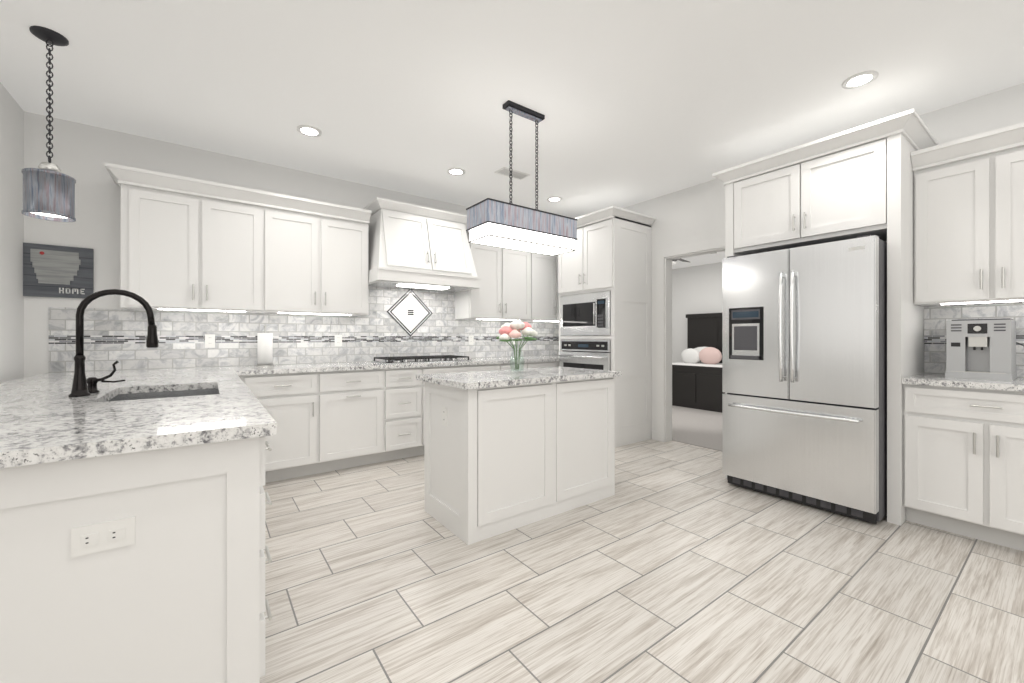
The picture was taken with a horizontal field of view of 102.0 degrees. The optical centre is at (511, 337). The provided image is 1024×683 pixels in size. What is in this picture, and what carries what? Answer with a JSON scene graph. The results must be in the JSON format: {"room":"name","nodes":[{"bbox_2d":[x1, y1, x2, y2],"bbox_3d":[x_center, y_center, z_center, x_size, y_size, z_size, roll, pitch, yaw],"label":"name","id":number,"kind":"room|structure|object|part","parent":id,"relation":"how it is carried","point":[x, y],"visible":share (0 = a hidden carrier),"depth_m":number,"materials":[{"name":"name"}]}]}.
{"room":"kitchen","nodes":[
{"label":"kitchen","id":0,"kind":"room"},
{"bbox_2d":[0,82,23,382],"bbox_3d":[-3.179,-0.216,2.466,0.120,2.760,1.040,0,0,-36],"label":"wall","id":1,"kind":"structure","parent":0,"point":[11,242],"depth_m":2.73,"materials":[{"name":"white paint"}]},
{"bbox_2d":[24,111,467,377],"bbox_3d":[-2.428,-0.216,3.739,7.960,2.760,0.120,0,0,-36],"label":"wall","id":2,"kind":"structure","parent":0,"point":[83,154],"depth_m":3.17,"materials":[{"name":"white paint"}]},
{"bbox_2d":[23,242,93,298],"bbox_3d":[-3.288,-0.480,3.010,0.350,0.375,0.031,0,0,-36],"label":"home sign","id":3,"kind":"object","parent":2,"relation":"attached to","point":[58,271],"visible":1,"depth_m":3.00,"materials":[{"name":"grey wood"}]},
{"bbox_2d":[117,170,272,313],"bbox_3d":[-2.518,-0.703,3.379,0.949,0.965,0.348,0,0,-36],"label":"upper cabinet","id":4,"kind":"object","parent":2,"relation":"attached to","point":[191,244],"depth_m":3.21,"materials":[{"name":"white wood"}]},
{"bbox_2d":[49,287,558,371],"bbox_3d":[-1.311,-0.153,4.481,5.038,0.806,0.008,0,0,-36],"label":"tile","id":5,"kind":"structure","parent":2,"relation":"attached to","point":[111,336],"depth_m":3.85,"materials":[{"name":"grey tile"}]},
{"bbox_2d":[205,334,214,347],"bbox_3d":[-2.578,0.029,3.539,0.070,0.115,0.007,0,0,-36],"label":"outlet","id":6,"kind":"object","parent":5,"relation":"attached to","point":[209,340],"depth_m":3.54,"materials":[{"name":"white plastic"}]},
{"bbox_2d":[335,335,341,345],"bbox_3d":[-1.741,0.029,4.155,0.070,0.115,0.007,0,0,-36],"label":"outlet","id":7,"kind":"object","parent":5,"relation":"attached to","point":[338,338],"depth_m":4.15,"materials":[{"name":"white plastic"}]},
{"bbox_2d":[387,289,432,336],"bbox_3d":[-1.128,-0.281,4.604,0.537,0.537,0.010,0,0,-36],"label":"tile","id":8,"kind":"structure","parent":5,"relation":"attached to","point":[409,312],"depth_m":4.60,"materials":[{"name":"grey tile"}]},
{"bbox_2d":[468,335,473,344],"bbox_3d":[-0.500,0.029,5.067,0.070,0.115,0.007,0,0,-36],"label":"outlet","id":9,"kind":"object","parent":5,"relation":"attached to","point":[470,337],"depth_m":5.06,"materials":[{"name":"white plastic"}]},
{"bbox_2d":[273,198,370,315],"bbox_3d":[-1.865,-0.703,3.860,0.950,0.965,0.348,0,0,-36],"label":"upper cabinet","id":10,"kind":"object","parent":2,"relation":"attached to","point":[321,253],"depth_m":3.75,"materials":[{"name":"white wood"}]},
{"bbox_2d":[363,197,480,292],"bbox_3d":[-0.958,-0.931,4.373,1.116,0.810,0.596,0,0,-36],"label":"range hood","id":11,"kind":"object","parent":2,"relation":"attached to","point":[414,247],"visible":0.98,"depth_m":4.16,"materials":[{"name":"white wood"}]},
{"bbox_2d":[455,231,538,321],"bbox_3d":[-0.193,-0.703,5.089,0.960,0.965,0.348,0,0,-36],"label":"upper cabinet","id":12,"kind":"object","parent":2,"relation":"attached to","point":[519,285],"depth_m":4.94,"materials":[{"name":"white wood"}]},
{"bbox_2d":[539,254,558,321],"bbox_3d":[0.450,-0.703,5.563,0.918,0.965,0.348,0,0,-36],"label":"upper cabinet","id":13,"kind":"object","parent":2,"relation":"attached to","point":[548,265],"depth_m":5.37,"materials":[{"name":"white wood"}]},
{"bbox_2d":[0,0,1023,268],"bbox_3d":[0.978,-1.636,3.016,12.590,0.080,10.340,0,0,-36],"label":"ceiling","id":14,"kind":"structure","parent":0,"point":[635,101],"depth_m":2.55,"materials":[{"name":"white paint"}]},
{"bbox_2d":[21,26,75,221],"bbox_3d":[-2.442,-1.116,2.189,0.192,0.960,0.192,0,0,-36],"label":"drum pendant light","id":15,"kind":"object","parent":14,"relation":"hanging from","point":[48,191],"visible":1,"depth_m":2.16,"materials":[{"name":"grey fabric"}]},
{"bbox_2d":[297,125,321,136],"bbox_3d":[-1.562,-1.591,3.196,0.176,0.009,0.176,0,0,-36],"label":"recessed light","id":16,"kind":"object","parent":14,"relation":"in","point":[308,130],"visible":1,"depth_m":3.19,"materials":[{"name":"white"}]},
{"bbox_2d":[447,168,464,175],"bbox_3d":[-0.535,-1.591,3.976,0.176,0.009,0.176,0,0,-36],"label":"recessed light","id":17,"kind":"object","parent":14,"relation":"in","point":[456,171],"visible":1,"depth_m":3.97,"materials":[{"name":"white"}]},
{"bbox_2d":[494,167,529,179],"bbox_3d":[0.005,-1.591,4.026,0.320,0.008,0.160,0,0,-36],"label":"ceiling vent","id":18,"kind":"object","parent":14,"relation":"in","point":[505,171],"visible":0.92,"depth_m":4.01,"materials":[{"name":"white metal"}]},
{"bbox_2d":[466,100,577,255],"bbox_3d":[0.085,-1.117,2.905,0.780,0.959,0.270,0,0,-36],"label":"linear pendant light","id":19,"kind":"object","parent":14,"relation":"hanging from","point":[498,223],"visible":1,"depth_m":2.80,"materials":[{"name":"grey fabric"}]},
{"bbox_2d":[547,196,561,201],"bbox_3d":[0.490,-1.591,4.768,0.176,0.009,0.176,0,0,-36],"label":"recessed light","id":20,"kind":"object","parent":14,"relation":"in","point":[554,199],"visible":1,"depth_m":4.77,"materials":[{"name":"white"}]},
{"bbox_2d":[672,252,716,265],"bbox_3d":[2.553,-1.372,6.688,1.283,0.448,1.276,0,0,-36],"label":"ceiling fan","id":21,"kind":"object","parent":14,"relation":"hanging from","point":[674,262],"visible":0.1,"depth_m":6.63,"materials":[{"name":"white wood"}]},
{"bbox_2d":[842,71,878,88],"bbox_3d":[2.150,-1.591,2.562,0.176,0.009,0.176,0,0,-36],"label":"recessed light","id":22,"kind":"object","parent":14,"relation":"in","point":[861,79],"visible":1,"depth_m":2.55,"materials":[{"name":"white"}]},
{"bbox_2d":[260,439,1023,682],"bbox_3d":[-0.143,1.194,0.633,7.960,0.060,7.830,0,0,-36],"label":"floor","id":23,"kind":"structure","parent":0,"point":[673,562],"depth_m":1.91,"materials":[{"name":"tile"}]},
{"bbox_2d":[0,436,271,682],"bbox_3d":[-1.176,0.725,1.245,0.710,0.878,0.540,0,0,-36],"label":"base cabinet","id":24,"kind":"object","parent":23,"relation":"on","point":[175,593],"visible":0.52,"depth_m":1.06,"materials":[{"name":"white wood"}]},
{"bbox_2d":[71,516,134,557],"bbox_3d":[-1.017,0.496,1.034,0.115,0.070,0.008,0,0,-36],"label":"outlet","id":25,"kind":"object","parent":24,"relation":"attached to","point":[98,537],"visible":1,"depth_m":1.03,"materials":[{"name":"white plastic"}]},
{"bbox_2d":[0,367,276,467],"bbox_3d":[-1.821,0.413,1.839,1.085,0.326,2.340,0,0,-36],"label":"countertop","id":26,"kind":"structure","parent":24,"relation":"on","point":[44,418],"depth_m":1.33,"materials":[{"name":"stone"}]},
{"bbox_2d":[68,289,158,396],"bbox_3d":[-1.795,0.017,1.886,0.292,0.467,0.173,0,0,-36],"label":"faucet","id":27,"kind":"object","parent":26,"relation":"on","point":[81,387],"visible":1,"depth_m":1.79,"materials":[{"name":"black metal"}]},
{"bbox_2d":[239,371,330,482],"bbox_3d":[-2.031,0.725,3.560,0.693,0.878,0.633,0,0,-36],"label":"base cabinet","id":28,"kind":"object","parent":23,"relation":"on","point":[328,421],"depth_m":3.39,"materials":[{"name":"white wood"}]},
{"bbox_2d":[39,355,558,374],"bbox_3d":[-1.117,0.268,4.217,5.038,0.035,0.658,0,0,-36],"label":"countertop","id":29,"kind":"structure","parent":28,"relation":"on","point":[344,366],"depth_m":3.70,"materials":[{"name":"stone"}]},
{"bbox_2d":[255,325,274,366],"bbox_3d":[-2.164,0.069,3.634,0.150,0.362,0.150,0,0,-36],"label":"paper towel holder","id":30,"kind":"object","parent":29,"relation":"on","point":[264,349],"visible":1,"depth_m":3.59,"materials":[{"name":"white paper"}]},
{"bbox_2d":[371,355,471,363],"bbox_3d":[-0.940,0.225,4.349,0.920,0.050,0.490,0,0,-36],"label":"cooktop","id":31,"kind":"object","parent":29,"relation":"in","point":[418,359],"visible":1,"depth_m":4.23,"materials":[{"name":"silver metal"}]},
{"bbox_2d":[331,369,386,470],"bbox_3d":[-1.611,0.725,3.869,0.630,0.878,0.633,0,0,-36],"label":"base cabinet","id":32,"kind":"object","parent":23,"relation":"on","point":[358,397],"depth_m":3.68,"materials":[{"name":"white wood"}]},
{"bbox_2d":[387,367,430,460],"bbox_3d":[-1.208,0.725,4.165,0.509,0.878,0.633,0,0,-36],"label":"base cabinet","id":33,"kind":"object","parent":23,"relation":"on","point":[405,394],"depth_m":3.93,"materials":[{"name":"white wood"}]},
{"bbox_2d":[431,364,502,373],"bbox_3d":[-0.689,0.725,4.547,0.920,0.878,0.633,0,0,-36],"label":"base cabinet","id":34,"kind":"object","parent":23,"relation":"on","point":[485,367],"depth_m":4.32,"materials":[{"name":"white wood"}]},
{"bbox_2d":[503,362,534,369],"bbox_3d":[-0.165,0.725,4.933,0.519,0.878,0.633,0,0,-36],"label":"base cabinet","id":35,"kind":"object","parent":23,"relation":"on","point":[506,366],"depth_m":4.75,"materials":[{"name":"white wood"}]},
{"bbox_2d":[424,379,614,544],"bbox_3d":[0.074,0.725,2.945,1.250,0.878,0.631,0,0,-36],"label":"kitchen island","id":36,"kind":"object","parent":23,"relation":"on","point":[507,450],"depth_m":2.60,"materials":[{"name":"white wood"}]},
{"bbox_2d":[442,407,446,426],"bbox_3d":[-0.420,0.489,2.571,0.008,0.115,0.070,0,0,-36],"label":"outlet","id":37,"kind":"object","parent":36,"relation":"attached to","point":[444,416],"visible":1,"depth_m":2.57,"materials":[{"name":"white plastic"}]},
{"bbox_2d":[416,367,621,390],"bbox_3d":[0.081,0.267,2.936,1.330,0.035,0.664,0,0,-36],"label":"island countertop","id":38,"kind":"structure","parent":36,"relation":"on","point":[473,380],"depth_m":2.71,"materials":[{"name":"white stone"}]},
{"bbox_2d":[497,320,537,372],"bbox_3d":[0.039,0.060,3.005,0.367,0.379,0.363,0,0,-36],"label":"flower vase","id":39,"kind":"object","parent":38,"relation":"on","point":[509,331],"visible":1,"depth_m":2.94,"materials":[{"name":"clear glass"}]},
{"bbox_3d":[0.036,0.150,3.006,0.108,0.200,0.108,0,0,-36],"label":"glass","id":40,"kind":"part","parent":39,"relation":"part of","materials":[{"name":"glass"}]},
{"bbox_2d":[535,361,558,367],"bbox_3d":[0.168,0.725,5.178,0.448,0.878,0.633,0,0,-36],"label":"base cabinet","id":41,"kind":"object","parent":23,"relation":"on","point":[551,363],"depth_m":4.98,"materials":[{"name":"white"}]},
{"bbox_2d":[558,206,655,447],"bbox_3d":[1.070,-0.101,4.872,0.738,2.530,0.920,0,0,-36],"label":"tall cabinet","id":42,"kind":"object","parent":23,"relation":"on","point":[605,290],"visible":0.75,"depth_m":4.60,"materials":[{"name":"white wood"}]},
{"bbox_2d":[560,290,632,335],"bbox_3d":[0.965,-0.264,4.838,0.492,0.475,0.762,0,0,-36],"label":"microwave","id":43,"kind":"object","parent":42,"relation":"in","point":[583,313],"depth_m":4.67,"materials":[{"name":"silver metal"}]},
{"bbox_2d":[722,235,886,523],"bbox_3d":[2.233,0.266,3.107,0.900,1.797,0.926,0,0,-36],"label":"refrigerator","id":44,"kind":"object","parent":23,"relation":"on","point":[804,374],"visible":1,"depth_m":2.78,"materials":[{"name":"grey metal"}]},
{"bbox_2d":[713,108,937,525],"bbox_3d":[2.325,-0.101,3.175,0.728,2.530,1.220,0,0,-36],"label":"enclosure","id":45,"kind":"object","parent":23,"relation":"on","point":[855,182],"visible":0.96,"depth_m":2.77,"materials":[{"name":"white wood"}]},
{"bbox_2d":[903,384,1023,550],"bbox_3d":[2.910,0.725,2.462,0.630,0.878,0.759,0,0,-36],"label":"base cabinet","id":46,"kind":"object","parent":23,"relation":"on","point":[963,461],"visible":0.98,"depth_m":2.35,"materials":[{"name":"white wood"}]},
{"bbox_2d":[902,373,1023,391],"bbox_3d":[3.699,0.268,1.372,0.650,0.035,3.450,0,0,-36],"label":"countertop","id":47,"kind":"structure","parent":46,"relation":"on","point":[937,379],"depth_m":2.41,"materials":[{"name":"stone"}]},
{"bbox_2d":[945,318,1023,380],"bbox_3d":[2.971,0.068,2.565,0.371,0.365,0.358,0,0,-36],"label":"coffee machine","id":48,"kind":"object","parent":47,"relation":"on","point":[983,349],"visible":0.98,"depth_m":2.52,"materials":[{"name":"grey metal"}]},
{"bbox_2d":[672,262,721,362],"bbox_3d":[4.750,-0.216,8.398,0.134,2.760,6.140,0,0,-36],"label":"wall","id":49,"kind":"structure","parent":0,"point":[696,289],"depth_m":9.29,"materials":[{"name":"white paint"}]},
{"bbox_2d":[624,83,1023,430],"bbox_3d":[3.014,-0.216,2.956,0.120,2.760,7.590,0,0,-36],"label":"wall","id":50,"kind":"structure","parent":0,"point":[692,214],"depth_m":4.20,"materials":[{"name":"white paint"}]},
{"bbox_2d":[652,430,655,439],"bbox_3d":[3.408,1.114,2.308,0.014,0.100,6.080,0,0,-36],"label":"baseboard","id":51,"kind":"structure","parent":50,"relation":"attached to","point":[653,435],"depth_m":4.73,"materials":[{"name":"white"}]},
{"bbox_2d":[656,237,724,441],"bbox_3d":[2.004,0.086,4.330,0.156,2.155,1.030,0,0,-36],"label":"door frame","id":52,"kind":"structure","parent":50,"relation":"attached to","point":[665,257],"depth_m":4.64,"materials":[{"name":"white wood"}]},
{"bbox_2d":[911,126,1023,306],"bbox_3d":[3.023,-0.703,2.545,0.350,0.965,0.759,0,0,-36],"label":"upper cabinet","id":53,"kind":"object","parent":50,"relation":"attached to","point":[968,220],"depth_m":2.54,"materials":[{"name":"white wood"}]},
{"bbox_2d":[924,302,1023,377],"bbox_3d":[3.960,0.015,1.563,0.008,0.471,3.450,0,0,-36],"label":"tile","id":54,"kind":"structure","parent":50,"relation":"attached to","point":[936,318],"depth_m":2.84,"materials":[{"name":"grey tile"}]},
{"label":"outside","id":55,"kind":"structure","parent":0,"visible":0},
{"bbox_2d":[672,405,721,450],"bbox_3d":[2.939,1.190,7.066,4.630,0.068,6.140,0,0,-36],"label":"floor carpet","id":56,"kind":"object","parent":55,"point":[697,427],"visible":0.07,"depth_m":5.34,"materials":[{"name":"beige carpet"}]},
{"bbox_2d":[672,313,724,412],"bbox_3d":[3.626,0.324,7.757,2.265,1.680,2.020,0,0,-36],"label":"bed","id":57,"kind":"object","parent":56,"relation":"on","point":[697,378],"visible":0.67,"depth_m":7.03,"materials":[{"name":"black wood"}]},
{"bbox_3d":[3.621,0.598,7.754,2.073,0.828,1.816,0,0,-36],"label":"mattress","id":58,"kind":"part","parent":57,"relation":"part of","materials":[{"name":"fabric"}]}
]}

